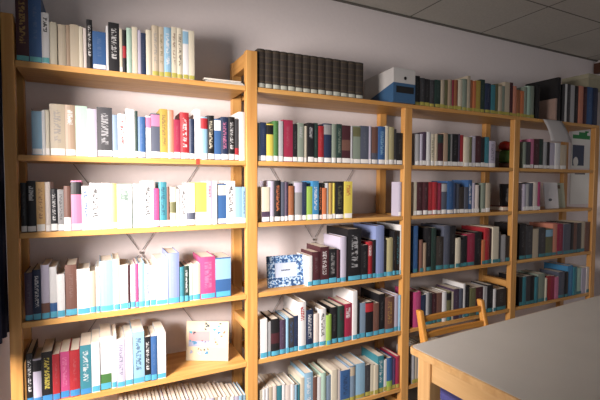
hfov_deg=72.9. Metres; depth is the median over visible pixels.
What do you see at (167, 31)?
book
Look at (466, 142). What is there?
book
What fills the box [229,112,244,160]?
book
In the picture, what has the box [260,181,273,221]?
book
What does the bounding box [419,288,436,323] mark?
book
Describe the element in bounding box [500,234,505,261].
book
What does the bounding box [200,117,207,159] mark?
book
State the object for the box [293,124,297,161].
book
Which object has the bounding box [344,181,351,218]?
book
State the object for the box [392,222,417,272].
book
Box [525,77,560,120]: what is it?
binder
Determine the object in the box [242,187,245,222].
book
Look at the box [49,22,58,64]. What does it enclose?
book
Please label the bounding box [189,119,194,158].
book
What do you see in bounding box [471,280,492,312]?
book
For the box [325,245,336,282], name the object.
book
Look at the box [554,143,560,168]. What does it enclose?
book
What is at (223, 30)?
wall
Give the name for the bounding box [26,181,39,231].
book
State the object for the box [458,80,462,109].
book
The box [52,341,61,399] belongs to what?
book
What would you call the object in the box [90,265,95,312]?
book
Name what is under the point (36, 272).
book
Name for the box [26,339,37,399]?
book
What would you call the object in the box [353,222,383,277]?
book
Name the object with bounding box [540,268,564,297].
book
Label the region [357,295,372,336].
book
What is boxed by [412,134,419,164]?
book
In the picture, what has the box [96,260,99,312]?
book
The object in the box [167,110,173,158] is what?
book
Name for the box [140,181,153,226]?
book
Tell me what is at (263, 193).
book
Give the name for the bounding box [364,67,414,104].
box
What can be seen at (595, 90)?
book
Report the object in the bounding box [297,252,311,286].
book
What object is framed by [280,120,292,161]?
book
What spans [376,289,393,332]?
book
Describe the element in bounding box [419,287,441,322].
book
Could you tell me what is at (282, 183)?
book
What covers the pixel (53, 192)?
book
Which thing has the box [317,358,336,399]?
book
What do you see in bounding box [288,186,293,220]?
book
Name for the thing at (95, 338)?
book
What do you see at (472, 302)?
book
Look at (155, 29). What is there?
book
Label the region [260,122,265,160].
book
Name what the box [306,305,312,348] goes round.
book
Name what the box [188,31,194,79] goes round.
book
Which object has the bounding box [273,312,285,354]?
book
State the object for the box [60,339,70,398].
book
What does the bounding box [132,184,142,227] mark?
book
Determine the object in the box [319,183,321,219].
book
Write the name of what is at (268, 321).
book
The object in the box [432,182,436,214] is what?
book
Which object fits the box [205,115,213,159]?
book
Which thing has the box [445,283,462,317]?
book
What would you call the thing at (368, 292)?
book
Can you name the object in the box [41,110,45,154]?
book
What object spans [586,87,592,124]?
book
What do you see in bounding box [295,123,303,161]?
book
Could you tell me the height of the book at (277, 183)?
0.184 m
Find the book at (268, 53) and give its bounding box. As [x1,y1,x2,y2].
[265,49,271,88]
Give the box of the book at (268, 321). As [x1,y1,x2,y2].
[267,319,270,356]
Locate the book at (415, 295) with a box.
[395,286,420,327]
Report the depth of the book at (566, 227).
2.78 m
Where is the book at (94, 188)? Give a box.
[89,183,100,229]
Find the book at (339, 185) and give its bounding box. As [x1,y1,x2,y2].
[323,181,343,218]
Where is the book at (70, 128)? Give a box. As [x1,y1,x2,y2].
[65,105,75,155]
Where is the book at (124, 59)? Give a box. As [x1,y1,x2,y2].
[122,30,126,71]
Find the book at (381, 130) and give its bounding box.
[377,126,384,163]
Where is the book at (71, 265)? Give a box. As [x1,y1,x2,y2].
[65,258,77,315]
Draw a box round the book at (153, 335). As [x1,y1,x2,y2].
[147,325,156,380]
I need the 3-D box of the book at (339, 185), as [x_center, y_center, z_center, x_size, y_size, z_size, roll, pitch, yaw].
[0.166,-0.002,2.014,0.048,0.180,0.120,-1,3,-26]
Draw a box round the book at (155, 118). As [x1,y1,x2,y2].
[149,113,159,157]
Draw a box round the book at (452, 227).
[433,223,455,268]
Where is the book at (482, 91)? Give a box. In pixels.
[478,79,484,112]
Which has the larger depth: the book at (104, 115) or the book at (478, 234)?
the book at (478, 234)
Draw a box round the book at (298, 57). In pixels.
[295,54,302,91]
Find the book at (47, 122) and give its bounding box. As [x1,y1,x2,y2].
[45,110,49,154]
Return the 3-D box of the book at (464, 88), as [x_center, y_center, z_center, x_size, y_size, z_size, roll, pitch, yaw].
[0.908,-0.598,2.352,0.035,0.178,0.121,-1,3,-26]
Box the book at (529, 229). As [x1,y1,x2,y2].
[525,225,532,258]
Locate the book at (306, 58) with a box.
[303,55,309,92]
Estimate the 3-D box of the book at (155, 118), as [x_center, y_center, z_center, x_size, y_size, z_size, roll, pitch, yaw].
[-0.589,-0.251,1.634,0.033,0.173,0.124,-1,3,-26]
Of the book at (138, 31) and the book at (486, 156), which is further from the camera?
the book at (486, 156)
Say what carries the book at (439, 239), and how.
on the bookcase
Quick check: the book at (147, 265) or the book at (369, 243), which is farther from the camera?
the book at (369, 243)
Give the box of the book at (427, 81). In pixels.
[425,79,429,105]
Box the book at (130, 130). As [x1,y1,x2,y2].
[124,109,134,157]
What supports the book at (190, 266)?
on the bookcase
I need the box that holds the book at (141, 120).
[138,117,145,157]
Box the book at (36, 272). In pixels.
[32,263,41,320]
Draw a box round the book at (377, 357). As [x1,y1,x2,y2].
[361,345,383,392]
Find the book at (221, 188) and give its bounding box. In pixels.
[217,184,226,223]
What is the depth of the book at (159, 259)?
1.61 m
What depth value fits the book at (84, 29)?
1.46 m
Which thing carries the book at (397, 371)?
on the bookcase
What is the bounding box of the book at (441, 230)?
[421,223,449,268]
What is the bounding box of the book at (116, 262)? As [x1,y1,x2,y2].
[112,252,119,310]
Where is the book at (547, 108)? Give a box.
[539,98,556,119]
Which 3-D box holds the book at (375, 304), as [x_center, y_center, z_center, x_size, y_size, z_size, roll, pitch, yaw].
[0.361,0.610,2.147,0.034,0.169,0.139,-1,3,-26]
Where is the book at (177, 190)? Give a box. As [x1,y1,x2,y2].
[176,189,179,225]
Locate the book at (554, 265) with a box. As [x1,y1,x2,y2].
[544,261,572,295]
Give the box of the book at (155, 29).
[150,25,158,75]
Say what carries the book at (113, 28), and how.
on the bookcase
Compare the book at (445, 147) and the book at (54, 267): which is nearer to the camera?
the book at (54, 267)
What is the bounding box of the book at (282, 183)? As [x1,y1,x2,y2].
[281,182,284,220]
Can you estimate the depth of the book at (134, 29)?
1.53 m
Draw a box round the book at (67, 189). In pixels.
[63,186,71,230]
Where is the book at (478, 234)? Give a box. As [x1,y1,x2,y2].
[456,229,481,264]
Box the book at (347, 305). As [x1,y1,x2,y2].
[328,296,351,340]
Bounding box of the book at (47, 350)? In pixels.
[41,338,55,399]
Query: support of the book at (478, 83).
on the bookcase
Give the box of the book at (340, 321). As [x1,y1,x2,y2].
[324,298,343,342]
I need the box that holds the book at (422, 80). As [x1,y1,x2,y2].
[420,78,424,105]
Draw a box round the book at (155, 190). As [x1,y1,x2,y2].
[153,188,158,226]
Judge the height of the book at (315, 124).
0.184 m
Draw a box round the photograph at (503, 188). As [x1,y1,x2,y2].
[499,184,508,205]
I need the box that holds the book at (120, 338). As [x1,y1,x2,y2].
[116,326,124,387]
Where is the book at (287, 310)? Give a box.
[283,308,297,350]
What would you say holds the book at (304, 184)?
on the bookcase
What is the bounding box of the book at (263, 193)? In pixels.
[257,187,269,221]
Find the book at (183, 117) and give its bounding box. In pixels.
[175,112,188,158]
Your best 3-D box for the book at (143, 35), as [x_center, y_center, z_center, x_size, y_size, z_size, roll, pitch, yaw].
[-0.619,-0.558,1.593,0.017,0.157,0.105,-1,3,-26]
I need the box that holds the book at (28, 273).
[24,266,34,320]
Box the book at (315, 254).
[301,248,319,285]
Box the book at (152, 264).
[148,259,155,305]
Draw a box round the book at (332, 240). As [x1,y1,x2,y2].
[324,233,345,281]
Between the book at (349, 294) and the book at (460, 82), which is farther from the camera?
the book at (460, 82)
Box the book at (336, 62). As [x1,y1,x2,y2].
[333,59,340,95]
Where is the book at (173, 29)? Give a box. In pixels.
[171,27,176,77]
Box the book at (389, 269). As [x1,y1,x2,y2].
[384,236,392,275]
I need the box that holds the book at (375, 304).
[362,296,378,335]
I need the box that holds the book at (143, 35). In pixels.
[141,33,145,74]
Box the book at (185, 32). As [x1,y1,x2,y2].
[183,30,188,78]
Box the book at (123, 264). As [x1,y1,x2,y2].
[119,259,127,309]
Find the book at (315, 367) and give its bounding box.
[308,362,325,399]
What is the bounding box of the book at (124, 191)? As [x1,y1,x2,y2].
[116,184,131,228]
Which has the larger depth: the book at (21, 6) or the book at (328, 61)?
the book at (328, 61)
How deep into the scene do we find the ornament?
2.60 m
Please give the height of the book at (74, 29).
0.148 m
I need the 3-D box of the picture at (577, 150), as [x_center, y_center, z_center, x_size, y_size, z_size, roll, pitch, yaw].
[2.212,-0.355,3.231,0.153,0.162,0.001,-1,3,-26]
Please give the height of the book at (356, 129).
0.184 m
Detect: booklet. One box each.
[202,77,240,82]
[205,80,243,85]
[207,79,242,83]
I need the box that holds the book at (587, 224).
[571,220,589,251]
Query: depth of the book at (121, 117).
1.52 m
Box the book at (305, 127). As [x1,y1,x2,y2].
[304,126,306,161]
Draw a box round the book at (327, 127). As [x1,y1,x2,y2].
[318,123,331,162]
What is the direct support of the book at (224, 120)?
on the bookcase
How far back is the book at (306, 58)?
1.85 m
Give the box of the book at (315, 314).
[313,310,318,347]
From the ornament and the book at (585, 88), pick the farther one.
the book at (585, 88)
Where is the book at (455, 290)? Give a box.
[436,283,458,319]
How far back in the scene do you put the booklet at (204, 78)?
1.68 m
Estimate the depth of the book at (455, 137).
2.29 m
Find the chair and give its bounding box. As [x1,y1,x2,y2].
[416,298,488,399]
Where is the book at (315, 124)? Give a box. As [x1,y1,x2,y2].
[314,123,317,162]
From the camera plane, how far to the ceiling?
2.43 m
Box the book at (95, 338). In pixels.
[91,329,99,392]
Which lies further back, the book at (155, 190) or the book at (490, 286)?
the book at (490, 286)
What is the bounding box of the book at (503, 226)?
[494,221,525,259]
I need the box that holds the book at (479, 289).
[461,282,482,314]
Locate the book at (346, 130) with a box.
[342,125,350,163]
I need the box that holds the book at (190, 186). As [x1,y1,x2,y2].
[182,183,194,224]
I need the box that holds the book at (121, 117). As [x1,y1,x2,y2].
[117,114,125,156]
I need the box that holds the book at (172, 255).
[162,247,178,303]
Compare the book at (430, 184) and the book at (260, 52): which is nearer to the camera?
the book at (260, 52)
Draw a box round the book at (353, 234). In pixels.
[327,225,360,280]
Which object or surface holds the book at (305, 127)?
on the bookcase
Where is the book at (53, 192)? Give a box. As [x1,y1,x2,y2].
[50,189,57,230]
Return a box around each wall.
[0,0,595,399]
[594,60,599,296]
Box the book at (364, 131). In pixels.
[360,126,368,163]
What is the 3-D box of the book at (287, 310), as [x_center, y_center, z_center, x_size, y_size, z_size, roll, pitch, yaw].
[-0.047,0.618,1.948,0.021,0.167,0.134,-1,3,-26]
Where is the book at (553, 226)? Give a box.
[529,222,556,255]
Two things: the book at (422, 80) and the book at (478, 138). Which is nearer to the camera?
the book at (422, 80)
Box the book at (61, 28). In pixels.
[58,24,66,65]
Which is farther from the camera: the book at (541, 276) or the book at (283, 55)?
the book at (541, 276)
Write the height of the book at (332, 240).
0.221 m
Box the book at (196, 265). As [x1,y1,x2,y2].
[187,258,199,299]
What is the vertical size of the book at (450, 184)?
0.185 m
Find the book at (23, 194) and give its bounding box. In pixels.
[20,183,27,232]
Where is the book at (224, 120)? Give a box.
[217,117,227,159]
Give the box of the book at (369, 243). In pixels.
[361,239,371,278]
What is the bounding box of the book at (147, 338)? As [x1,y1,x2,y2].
[143,326,150,381]
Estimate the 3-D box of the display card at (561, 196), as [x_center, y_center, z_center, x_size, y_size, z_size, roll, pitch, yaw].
[1.833,-0.033,2.868,0.105,0.174,0.021,-1,3,-26]
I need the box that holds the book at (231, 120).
[228,117,234,159]
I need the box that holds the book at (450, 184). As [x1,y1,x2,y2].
[431,181,453,213]
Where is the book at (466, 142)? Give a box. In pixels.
[463,137,469,166]
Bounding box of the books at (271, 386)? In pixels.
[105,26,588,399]
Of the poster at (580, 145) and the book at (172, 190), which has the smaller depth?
the book at (172, 190)
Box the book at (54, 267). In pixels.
[49,260,59,317]
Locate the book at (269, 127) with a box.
[266,124,272,160]
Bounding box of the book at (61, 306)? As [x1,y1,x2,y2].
[57,268,65,317]
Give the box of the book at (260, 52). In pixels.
[255,48,264,87]
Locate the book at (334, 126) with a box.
[331,124,336,162]
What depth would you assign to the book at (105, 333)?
1.54 m
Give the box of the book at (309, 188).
[307,186,311,219]
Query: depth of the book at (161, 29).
1.57 m
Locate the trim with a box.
[333,0,597,61]
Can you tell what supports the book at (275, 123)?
on the bookcase
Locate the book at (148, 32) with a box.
[145,30,151,74]
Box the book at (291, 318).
[279,310,293,352]
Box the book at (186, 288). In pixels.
[179,261,188,301]
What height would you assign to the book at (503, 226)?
0.227 m
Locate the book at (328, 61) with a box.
[325,58,332,95]
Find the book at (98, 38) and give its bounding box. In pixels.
[92,31,105,69]
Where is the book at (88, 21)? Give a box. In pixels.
[86,19,92,68]
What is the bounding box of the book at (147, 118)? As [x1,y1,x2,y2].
[145,116,150,157]
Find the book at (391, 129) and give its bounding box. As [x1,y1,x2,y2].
[388,127,393,164]
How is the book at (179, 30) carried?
on the bookcase
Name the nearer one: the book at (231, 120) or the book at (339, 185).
the book at (231, 120)
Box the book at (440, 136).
[438,134,443,165]
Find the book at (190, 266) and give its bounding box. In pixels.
[183,260,192,300]
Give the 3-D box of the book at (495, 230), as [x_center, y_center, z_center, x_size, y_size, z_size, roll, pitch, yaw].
[1.147,0.269,2.545,0.053,0.220,0.182,-1,3,-26]
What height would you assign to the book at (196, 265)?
0.151 m
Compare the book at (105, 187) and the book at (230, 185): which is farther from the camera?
the book at (230, 185)
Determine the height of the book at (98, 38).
0.136 m
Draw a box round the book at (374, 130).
[371,127,377,163]
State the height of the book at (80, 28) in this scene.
0.144 m
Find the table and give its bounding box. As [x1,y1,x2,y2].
[410,295,599,399]
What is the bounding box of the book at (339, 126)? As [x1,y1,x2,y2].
[336,124,341,162]
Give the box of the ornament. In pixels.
[498,141,509,167]
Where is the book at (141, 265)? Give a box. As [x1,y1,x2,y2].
[135,257,144,306]
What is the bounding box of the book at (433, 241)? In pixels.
[416,225,435,270]
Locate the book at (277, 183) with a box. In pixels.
[264,180,280,221]
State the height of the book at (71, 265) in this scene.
0.187 m
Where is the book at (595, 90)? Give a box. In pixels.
[592,88,597,124]
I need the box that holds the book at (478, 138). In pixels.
[475,136,480,166]
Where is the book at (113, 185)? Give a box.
[110,183,116,228]
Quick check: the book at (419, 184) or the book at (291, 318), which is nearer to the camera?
the book at (291, 318)
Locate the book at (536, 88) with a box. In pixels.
[534,85,539,118]
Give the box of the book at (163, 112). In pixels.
[156,109,167,158]
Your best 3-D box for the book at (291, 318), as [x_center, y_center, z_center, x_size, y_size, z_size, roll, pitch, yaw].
[-0.067,0.621,1.935,0.026,0.161,0.128,-1,3,-26]
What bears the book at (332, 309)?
on the bookcase
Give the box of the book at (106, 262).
[100,254,113,311]
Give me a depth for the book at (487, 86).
2.38 m
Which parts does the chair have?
leg, seat, rail, rail, leg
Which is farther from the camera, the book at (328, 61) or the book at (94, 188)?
the book at (328, 61)
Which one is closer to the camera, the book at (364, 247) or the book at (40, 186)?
the book at (40, 186)
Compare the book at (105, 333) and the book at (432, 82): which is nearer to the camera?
the book at (105, 333)
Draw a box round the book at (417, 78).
[413,76,419,104]
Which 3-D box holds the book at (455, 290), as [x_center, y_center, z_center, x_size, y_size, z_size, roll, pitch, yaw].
[0.869,0.596,2.401,0.042,0.176,0.137,-1,3,-26]
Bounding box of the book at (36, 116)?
[31,111,42,154]
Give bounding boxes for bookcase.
[0,12,599,399]
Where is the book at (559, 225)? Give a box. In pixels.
[544,222,562,254]
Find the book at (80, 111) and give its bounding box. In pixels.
[75,106,87,155]
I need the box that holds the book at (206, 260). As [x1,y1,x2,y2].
[193,251,215,299]
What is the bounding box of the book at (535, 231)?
[532,228,538,257]
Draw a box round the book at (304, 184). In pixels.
[302,182,306,219]
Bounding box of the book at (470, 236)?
[456,231,474,265]
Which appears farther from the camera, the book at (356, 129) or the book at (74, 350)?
the book at (356, 129)
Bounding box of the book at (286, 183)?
[285,182,287,220]
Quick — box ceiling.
[345,0,599,59]
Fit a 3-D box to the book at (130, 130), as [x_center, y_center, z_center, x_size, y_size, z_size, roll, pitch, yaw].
[-0.669,-0.255,1.592,0.030,0.183,0.124,-1,3,-26]
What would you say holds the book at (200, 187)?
on the bookcase
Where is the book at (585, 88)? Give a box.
[582,87,586,123]
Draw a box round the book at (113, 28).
[108,22,119,71]
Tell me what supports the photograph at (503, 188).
on the book at (492, 207)
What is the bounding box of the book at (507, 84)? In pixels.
[498,82,509,114]
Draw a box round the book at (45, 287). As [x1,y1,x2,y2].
[40,258,52,319]
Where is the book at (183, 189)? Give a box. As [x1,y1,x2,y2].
[175,186,186,225]
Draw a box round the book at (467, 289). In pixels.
[465,284,469,316]
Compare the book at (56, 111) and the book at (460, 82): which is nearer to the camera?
the book at (56, 111)
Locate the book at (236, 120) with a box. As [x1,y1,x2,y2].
[235,119,238,160]
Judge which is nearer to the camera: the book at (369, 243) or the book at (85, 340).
the book at (85, 340)
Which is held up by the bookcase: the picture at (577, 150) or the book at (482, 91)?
the book at (482, 91)
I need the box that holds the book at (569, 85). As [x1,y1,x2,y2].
[566,84,570,121]
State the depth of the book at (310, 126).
1.88 m
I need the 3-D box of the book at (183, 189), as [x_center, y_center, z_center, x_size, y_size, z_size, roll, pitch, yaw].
[-0.492,0.021,1.681,0.027,0.160,0.105,-1,3,-26]
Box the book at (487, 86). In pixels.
[484,83,490,112]
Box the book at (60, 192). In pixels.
[57,189,63,230]
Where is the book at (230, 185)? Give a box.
[219,181,234,223]
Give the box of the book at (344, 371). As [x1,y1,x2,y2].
[329,358,349,399]
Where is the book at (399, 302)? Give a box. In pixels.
[383,288,400,330]
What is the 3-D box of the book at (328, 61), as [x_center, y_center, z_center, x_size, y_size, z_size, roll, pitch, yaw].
[0.106,-0.581,1.974,0.039,0.173,0.151,-1,3,-26]
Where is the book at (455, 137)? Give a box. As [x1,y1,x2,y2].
[452,134,458,165]
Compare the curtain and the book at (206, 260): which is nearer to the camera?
the curtain
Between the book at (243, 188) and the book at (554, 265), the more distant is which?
the book at (554, 265)
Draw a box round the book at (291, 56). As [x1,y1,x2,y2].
[288,53,294,90]
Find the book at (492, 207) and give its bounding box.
[490,205,507,210]
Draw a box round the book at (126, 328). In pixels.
[123,325,132,385]
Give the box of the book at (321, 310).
[306,300,325,345]
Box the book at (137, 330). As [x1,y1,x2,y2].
[130,319,144,383]
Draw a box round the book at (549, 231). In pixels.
[545,228,552,255]
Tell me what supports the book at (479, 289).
on the bookcase
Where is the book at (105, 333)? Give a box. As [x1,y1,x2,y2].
[100,323,111,389]
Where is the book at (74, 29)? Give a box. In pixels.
[70,24,78,66]
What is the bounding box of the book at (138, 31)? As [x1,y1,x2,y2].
[137,30,140,73]
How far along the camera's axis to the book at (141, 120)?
1.55 m
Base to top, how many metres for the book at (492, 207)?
0.028 m
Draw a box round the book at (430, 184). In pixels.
[428,182,432,214]
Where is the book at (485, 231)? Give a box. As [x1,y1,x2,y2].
[461,225,489,263]
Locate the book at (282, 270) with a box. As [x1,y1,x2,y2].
[266,254,303,287]
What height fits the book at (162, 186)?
0.176 m
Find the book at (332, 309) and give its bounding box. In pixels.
[317,299,337,343]
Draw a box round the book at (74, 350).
[69,336,80,396]
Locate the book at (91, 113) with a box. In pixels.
[87,109,96,156]
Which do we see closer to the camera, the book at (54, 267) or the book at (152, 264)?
the book at (54, 267)
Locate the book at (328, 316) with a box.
[326,312,331,344]
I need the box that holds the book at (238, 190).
[235,187,241,222]
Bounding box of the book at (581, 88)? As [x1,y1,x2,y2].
[578,86,583,123]
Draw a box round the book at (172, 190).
[169,187,176,225]
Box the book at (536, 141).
[533,139,539,168]
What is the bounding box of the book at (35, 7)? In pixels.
[28,0,45,62]
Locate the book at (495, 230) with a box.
[469,224,498,262]
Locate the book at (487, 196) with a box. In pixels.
[485,183,490,211]
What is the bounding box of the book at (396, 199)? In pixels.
[391,182,401,215]
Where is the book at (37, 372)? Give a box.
[33,347,42,399]
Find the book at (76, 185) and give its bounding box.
[71,180,82,230]
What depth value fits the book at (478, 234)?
2.40 m
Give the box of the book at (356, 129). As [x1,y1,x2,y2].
[353,126,360,163]
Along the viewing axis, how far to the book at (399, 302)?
2.16 m
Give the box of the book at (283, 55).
[280,52,287,90]
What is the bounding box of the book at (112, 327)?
[110,323,116,387]
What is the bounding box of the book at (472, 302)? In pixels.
[469,286,475,315]
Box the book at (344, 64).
[340,60,347,96]
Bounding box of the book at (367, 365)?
[355,355,369,396]
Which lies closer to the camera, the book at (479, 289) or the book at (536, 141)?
the book at (479, 289)
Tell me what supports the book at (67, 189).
on the bookcase
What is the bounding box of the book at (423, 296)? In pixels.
[421,293,425,315]
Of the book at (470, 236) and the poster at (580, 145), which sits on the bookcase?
the book at (470, 236)
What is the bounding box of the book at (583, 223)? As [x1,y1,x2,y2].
[556,220,584,251]
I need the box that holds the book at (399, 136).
[396,133,402,164]
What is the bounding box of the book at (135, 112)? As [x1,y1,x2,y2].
[134,111,137,157]
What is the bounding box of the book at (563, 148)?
[560,145,566,168]
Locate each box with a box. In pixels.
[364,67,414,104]
[562,73,599,91]
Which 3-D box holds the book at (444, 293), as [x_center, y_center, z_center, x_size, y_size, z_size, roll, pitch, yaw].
[0.790,0.601,2.357,0.033,0.169,0.131,-1,3,-26]
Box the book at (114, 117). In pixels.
[112,115,117,156]
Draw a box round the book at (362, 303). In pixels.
[359,300,365,337]
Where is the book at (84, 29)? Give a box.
[83,28,86,67]
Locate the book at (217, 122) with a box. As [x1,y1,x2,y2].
[214,119,220,159]
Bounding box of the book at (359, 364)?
[339,352,364,398]
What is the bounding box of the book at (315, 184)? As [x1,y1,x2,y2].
[302,181,318,219]
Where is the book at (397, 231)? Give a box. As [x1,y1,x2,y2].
[384,228,399,274]
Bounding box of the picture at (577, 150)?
[572,145,583,165]
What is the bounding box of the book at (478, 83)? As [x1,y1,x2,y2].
[475,80,480,111]
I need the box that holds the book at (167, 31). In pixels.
[164,27,171,77]
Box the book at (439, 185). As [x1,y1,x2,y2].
[437,183,441,213]
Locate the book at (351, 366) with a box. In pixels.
[335,355,354,399]
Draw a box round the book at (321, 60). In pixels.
[318,57,324,94]
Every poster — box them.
[570,173,588,203]
[571,130,590,167]
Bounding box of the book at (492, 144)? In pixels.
[489,141,495,166]
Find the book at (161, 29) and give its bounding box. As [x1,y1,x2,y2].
[159,27,163,76]
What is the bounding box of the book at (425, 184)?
[422,182,427,214]
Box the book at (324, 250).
[307,243,328,284]
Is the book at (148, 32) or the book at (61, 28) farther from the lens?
the book at (148, 32)
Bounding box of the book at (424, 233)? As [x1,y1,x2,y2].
[418,226,431,270]
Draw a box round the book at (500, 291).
[493,285,505,310]
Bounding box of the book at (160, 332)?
[152,321,165,378]
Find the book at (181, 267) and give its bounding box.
[179,262,183,301]
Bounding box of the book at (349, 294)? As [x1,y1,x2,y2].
[333,286,356,339]
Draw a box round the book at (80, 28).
[79,26,82,67]
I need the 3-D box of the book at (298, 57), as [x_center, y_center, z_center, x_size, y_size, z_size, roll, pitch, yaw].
[-0.036,-0.577,1.904,0.036,0.170,0.151,-1,3,-26]
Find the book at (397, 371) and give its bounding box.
[380,346,399,387]
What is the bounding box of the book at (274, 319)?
[260,310,278,356]
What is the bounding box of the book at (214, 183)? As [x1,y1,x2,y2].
[212,181,216,223]
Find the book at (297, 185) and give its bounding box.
[284,181,301,220]
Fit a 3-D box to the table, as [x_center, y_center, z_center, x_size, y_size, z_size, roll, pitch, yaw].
[1.353,0.834,1.320,1.750,0.725,1.000,-1,3,-30]
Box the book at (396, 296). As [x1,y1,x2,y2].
[377,288,398,330]
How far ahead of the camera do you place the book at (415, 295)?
2.21 m
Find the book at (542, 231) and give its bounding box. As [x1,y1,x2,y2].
[533,226,545,256]
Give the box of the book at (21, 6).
[15,0,29,61]
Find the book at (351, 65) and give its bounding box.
[348,61,355,97]
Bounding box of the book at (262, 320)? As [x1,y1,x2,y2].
[258,312,266,358]
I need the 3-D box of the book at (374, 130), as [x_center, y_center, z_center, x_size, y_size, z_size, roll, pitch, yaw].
[0.348,-0.276,2.097,0.044,0.186,0.124,-1,3,-26]
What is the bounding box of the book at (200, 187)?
[189,182,206,224]
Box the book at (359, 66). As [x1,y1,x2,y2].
[355,62,362,98]
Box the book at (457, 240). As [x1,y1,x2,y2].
[455,237,460,267]
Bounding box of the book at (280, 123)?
[278,121,282,161]
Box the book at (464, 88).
[460,79,466,110]
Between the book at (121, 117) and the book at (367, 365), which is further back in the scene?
the book at (367, 365)
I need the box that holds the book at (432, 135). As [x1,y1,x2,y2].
[430,134,434,165]
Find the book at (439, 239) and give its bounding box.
[436,235,443,269]
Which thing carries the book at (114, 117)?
on the bookcase
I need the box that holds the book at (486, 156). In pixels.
[484,137,488,166]
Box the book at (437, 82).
[434,80,440,107]
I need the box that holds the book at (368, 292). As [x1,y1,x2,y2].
[360,286,384,333]
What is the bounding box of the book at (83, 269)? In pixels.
[77,262,89,314]
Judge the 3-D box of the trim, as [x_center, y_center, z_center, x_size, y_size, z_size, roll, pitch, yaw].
[0.581,-1.089,2.386,4.070,0.008,0.012,-1,3,-26]
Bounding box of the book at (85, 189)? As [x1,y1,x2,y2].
[82,186,89,229]
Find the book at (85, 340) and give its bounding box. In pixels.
[80,332,91,394]
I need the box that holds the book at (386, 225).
[377,221,401,274]
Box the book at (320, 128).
[318,126,323,162]
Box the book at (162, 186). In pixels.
[155,182,166,226]
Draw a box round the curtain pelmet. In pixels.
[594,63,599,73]
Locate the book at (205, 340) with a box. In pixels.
[186,321,228,360]
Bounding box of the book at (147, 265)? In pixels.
[143,258,149,306]
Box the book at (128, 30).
[126,28,131,72]
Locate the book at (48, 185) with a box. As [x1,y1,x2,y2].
[45,182,52,231]
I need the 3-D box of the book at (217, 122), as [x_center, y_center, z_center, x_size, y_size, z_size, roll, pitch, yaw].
[-0.368,-0.253,1.741,0.027,0.169,0.122,-1,3,-26]
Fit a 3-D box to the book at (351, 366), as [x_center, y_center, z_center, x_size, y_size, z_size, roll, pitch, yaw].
[0.232,0.917,2.101,0.032,0.178,0.145,-1,3,-26]
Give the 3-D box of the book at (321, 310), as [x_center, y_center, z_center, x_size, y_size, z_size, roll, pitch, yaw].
[0.076,0.609,2.019,0.037,0.180,0.153,-1,3,-26]
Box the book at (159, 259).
[152,253,167,305]
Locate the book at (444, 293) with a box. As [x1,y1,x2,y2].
[427,286,446,321]
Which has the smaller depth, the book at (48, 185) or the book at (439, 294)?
the book at (48, 185)
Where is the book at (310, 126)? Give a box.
[304,123,313,162]
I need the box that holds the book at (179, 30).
[177,28,182,78]
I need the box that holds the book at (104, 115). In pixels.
[97,107,112,156]
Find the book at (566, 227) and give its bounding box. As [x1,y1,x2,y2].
[550,222,570,253]
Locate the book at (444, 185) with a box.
[441,183,446,213]
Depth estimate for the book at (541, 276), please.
2.69 m
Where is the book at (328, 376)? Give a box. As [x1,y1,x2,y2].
[319,365,330,399]
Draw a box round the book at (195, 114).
[189,109,200,159]
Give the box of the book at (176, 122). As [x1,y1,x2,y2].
[174,119,180,158]
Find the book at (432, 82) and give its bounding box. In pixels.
[429,80,434,106]
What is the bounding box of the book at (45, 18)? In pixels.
[41,12,50,63]
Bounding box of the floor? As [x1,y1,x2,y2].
[373,387,440,399]
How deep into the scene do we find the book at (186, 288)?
1.65 m
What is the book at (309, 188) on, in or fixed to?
on the bookcase
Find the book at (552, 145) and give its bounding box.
[549,143,554,168]
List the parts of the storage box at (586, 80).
lid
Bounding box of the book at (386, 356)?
[375,348,391,390]
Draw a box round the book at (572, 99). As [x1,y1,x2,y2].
[570,85,574,122]
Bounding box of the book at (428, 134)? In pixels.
[426,132,430,165]
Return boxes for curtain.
[0,34,8,343]
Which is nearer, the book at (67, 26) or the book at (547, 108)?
the book at (67, 26)
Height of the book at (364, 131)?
0.187 m
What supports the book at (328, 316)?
on the bookcase
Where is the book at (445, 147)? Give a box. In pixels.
[439,133,447,165]
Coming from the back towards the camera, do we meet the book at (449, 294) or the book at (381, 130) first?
the book at (449, 294)
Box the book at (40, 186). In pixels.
[36,182,45,231]
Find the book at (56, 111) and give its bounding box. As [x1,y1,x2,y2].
[49,104,65,155]
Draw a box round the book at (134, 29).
[132,27,137,73]
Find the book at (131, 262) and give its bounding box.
[128,259,135,307]
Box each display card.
[543,183,558,208]
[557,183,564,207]
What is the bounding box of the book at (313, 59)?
[310,56,317,93]
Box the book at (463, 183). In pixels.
[452,180,471,212]
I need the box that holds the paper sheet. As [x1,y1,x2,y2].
[543,119,570,142]
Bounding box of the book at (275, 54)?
[272,50,279,89]
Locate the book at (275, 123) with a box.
[266,121,277,161]
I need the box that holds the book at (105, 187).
[101,183,110,228]
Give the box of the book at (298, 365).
[290,359,312,399]
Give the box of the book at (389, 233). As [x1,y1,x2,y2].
[384,229,395,275]
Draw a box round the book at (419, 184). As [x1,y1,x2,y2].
[417,182,422,214]
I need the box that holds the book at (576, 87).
[574,86,578,122]
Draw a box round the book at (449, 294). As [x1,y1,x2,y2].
[435,287,451,320]
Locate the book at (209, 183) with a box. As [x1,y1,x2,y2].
[201,181,211,224]
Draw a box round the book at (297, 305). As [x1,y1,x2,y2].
[283,293,305,350]
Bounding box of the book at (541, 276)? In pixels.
[518,269,544,301]
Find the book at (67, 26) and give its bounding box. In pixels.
[66,25,69,65]
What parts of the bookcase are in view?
frame, post, post, frame, post, frame, post, frame, post, frame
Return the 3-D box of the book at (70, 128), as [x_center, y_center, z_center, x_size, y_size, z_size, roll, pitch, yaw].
[-0.845,-0.250,1.502,0.032,0.181,0.119,-1,3,-26]
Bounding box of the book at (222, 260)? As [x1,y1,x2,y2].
[211,252,230,297]
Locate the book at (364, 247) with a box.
[361,243,367,279]

